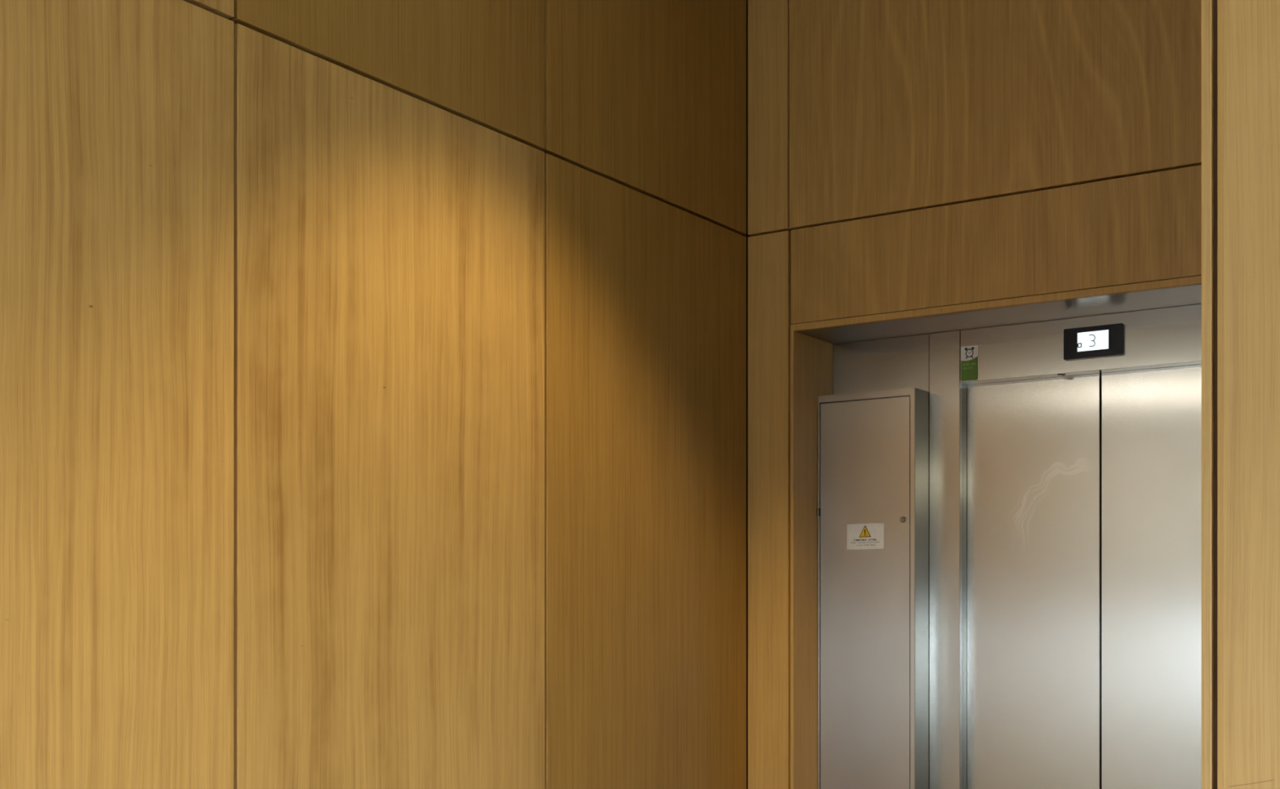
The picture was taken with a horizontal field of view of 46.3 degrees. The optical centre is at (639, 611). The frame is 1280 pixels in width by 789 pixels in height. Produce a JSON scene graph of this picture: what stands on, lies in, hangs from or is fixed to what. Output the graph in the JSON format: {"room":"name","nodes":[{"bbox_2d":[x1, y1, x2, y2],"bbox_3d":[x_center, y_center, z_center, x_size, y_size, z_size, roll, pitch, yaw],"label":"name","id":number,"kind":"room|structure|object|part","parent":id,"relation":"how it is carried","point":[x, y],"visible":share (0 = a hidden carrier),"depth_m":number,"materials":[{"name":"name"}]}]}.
{"room":"elevator lobby","nodes":[
{"label":"elevator lobby","id":0,"kind":"room"},
{"bbox_2d":[0,0,746,788],"bbox_3d":[-0.435,-0.300,3.368,0.150,3.500,3.270,0,0,34],"label":"wall","id":1,"kind":"structure","parent":0,"point":[372,373],"depth_m":3.05,"materials":[{"name":"brown wood"}]},
{"bbox_3d":[-1.017,0.136,2.377,0.021,2.448,0.940,0,0,34],"label":"wood panel","id":2,"kind":"part","parent":1,"relation":"part of","materials":[{"name":"brown wood"}]},
{"bbox_3d":[-1.017,-1.571,2.377,0.021,0.950,0.940,0,0,34],"label":"wood panel","id":3,"kind":"part","parent":1,"relation":"part of","materials":[{"name":"brown wood"}]},
{"bbox_3d":[-0.493,-1.571,3.164,0.021,0.950,0.935,0,0,34],"label":"wood panel","id":4,"kind":"part","parent":1,"relation":"part of","materials":[{"name":"brown wood"}]},
{"bbox_3d":[-0.493,0.136,3.164,0.021,2.448,0.935,0,0,34],"label":"wood panel","id":5,"kind":"part","parent":1,"relation":"part of","materials":[{"name":"brown wood"}]},
{"bbox_3d":[0.035,-1.571,3.957,0.021,0.950,0.956,0,0,34],"label":"wood panel","id":6,"kind":"part","parent":1,"relation":"part of","materials":[{"name":"brown wood"}]},
{"bbox_3d":[0.035,0.136,3.957,0.021,2.448,0.956,0,0,34],"label":"wood panel","id":7,"kind":"part","parent":1,"relation":"part of","materials":[{"name":"brown wood"}]},
{"bbox_2d":[746,0,833,788],"bbox_3d":[0.478,-0.300,4.483,0.169,3.500,0.401,0,0,34],"label":"wall","id":8,"kind":"structure","parent":0,"point":[787,370],"depth_m":4.32,"materials":[{"name":"brown wood"}]},
{"bbox_3d":[0.373,-1.571,4.326,0.131,0.950,0.021,0,0,34],"label":"wood panel","id":9,"kind":"part","parent":8,"relation":"part of","materials":[{"name":"brown wood"}]},
{"bbox_3d":[0.374,0.135,4.326,0.133,2.450,0.021,0,0,34],"label":"wood panel","id":10,"kind":"part","parent":8,"relation":"part of","materials":[{"name":"brown wood"}]},
{"bbox_2d":[789,0,1201,344],"bbox_3d":[1.207,-1.425,3.997,1.612,1.250,0.402,0,0,34],"label":"wall","id":11,"kind":"structure","parent":0,"point":[955,165],"depth_m":3.95,"materials":[{"name":"brown wood"}]},
{"bbox_3d":[1.102,-1.571,3.841,1.612,0.950,0.021,0,0,34],"label":"wood panel","id":12,"kind":"part","parent":11,"relation":"part of","materials":[{"name":"brown wood"}]},
{"bbox_3d":[1.104,-0.955,3.839,1.607,0.268,0.021,0,0,34],"label":"wood panel","id":13,"kind":"part","parent":11,"relation":"part of","materials":[{"name":"brown wood"}]},
{"bbox_2d":[964,373,1101,788],"bbox_3d":[1.097,0.375,4.215,0.400,2.122,0.030,0,0,34],"label":"elevator door","id":14,"kind":"structure","parent":11,"relation":"in","point":[1033,446],"depth_m":4.19,"materials":[{"name":"metal"}]},
{"bbox_2d":[1101,364,1201,788],"bbox_3d":[1.440,0.375,3.986,0.414,2.122,0.030,0,0,34],"label":"elevator door","id":15,"kind":"structure","parent":11,"relation":"in","point":[1151,419],"depth_m":4.01,"materials":[{"name":"metal"}]},
{"bbox_2d":[1201,0,1279,788],"bbox_3d":[2.692,-0.300,1.056,4.382,3.500,0.151,0,0,34],"label":"wall","id":16,"kind":"structure","parent":0,"point":[1241,38],"depth_m":2.18,"materials":[{"name":"brown wood"}]},
{"bbox_3d":[0.875,-0.300,2.267,0.014,3.496,0.150,0,0,34],"label":"edge trim","id":17,"kind":"part","parent":16,"relation":"part of","materials":[{"name":"brown wood"}]},
{"bbox_3d":[-1.074,1.510,1.372,11.000,0.120,7.500,0,0,34],"label":"floor","id":18,"kind":"structure","parent":0,"visible":0},
{"bbox_2d":[816,387,928,788],"bbox_3d":[0.673,0.409,4.349,0.308,2.082,0.106,0,0,34],"label":"tall cabinet","id":19,"kind":"object","parent":18,"relation":"on","point":[873,446],"visible":1,"depth_m":4.30,"materials":[{"name":"metal"}]},
{"bbox_2d":[846,523,884,550],"bbox_3d":[0.648,-0.217,4.310,0.116,0.074,0.002,0,0,34],"label":"warning sticker","id":20,"kind":"object","parent":19,"relation":"attached to","point":[859,536],"visible":1,"depth_m":4.31,"materials":[{"name":"white paper"}]},
{"bbox_3d":[0.803,0.409,4.267,0.001,2.082,0.099,0,0,34],"label":"panel","id":21,"kind":"part","parent":19,"relation":"part of","materials":[{"name":"metal"}]},
{"bbox_2d":[833,303,1201,788],"bbox_3d":[1.266,0.325,4.085,1.583,2.250,0.111,0,0,34],"label":"frame","id":22,"kind":"object","parent":18,"relation":"on","point":[1165,337],"visible":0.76,"depth_m":4.27,"materials":[{"name":"metal"}]},
{"bbox_3d":[0.710,0.325,4.402,0.306,2.250,0.020,0,0,34],"label":"plate","id":23,"kind":"part","parent":22,"relation":"part of","materials":[{"name":"metal"}]},
{"bbox_3d":[0.876,0.325,4.291,0.092,2.250,0.021,0,0,34],"label":"jamb plate","id":24,"kind":"part","parent":22,"relation":"part of","materials":[{"name":"metal"}]},
{"bbox_2d":[960,345,977,381],"bbox_3d":[0.932,-0.704,4.241,0.050,0.098,0.001,0,0,34],"label":"sticker","id":25,"kind":"object","parent":22,"relation":"attached to","point":[969,354],"visible":1,"depth_m":4.24,"materials":[{"name":"green paper"}]},
{"bbox_3d":[1.247,-0.726,4.062,0.777,0.148,0.050,0,0,34],"label":"header plate","id":26,"kind":"part","parent":22,"relation":"part of","materials":[{"name":"metal"}]},
{"bbox_2d":[1063,323,1124,360],"bbox_3d":[1.223,-0.728,4.040,0.159,0.084,0.013,0,0,34],"label":"display","id":27,"kind":"object","parent":22,"relation":"attached to","point":[1104,340],"visible":1,"depth_m":4.03,"materials":[{"name":"black plastic"}]}
]}

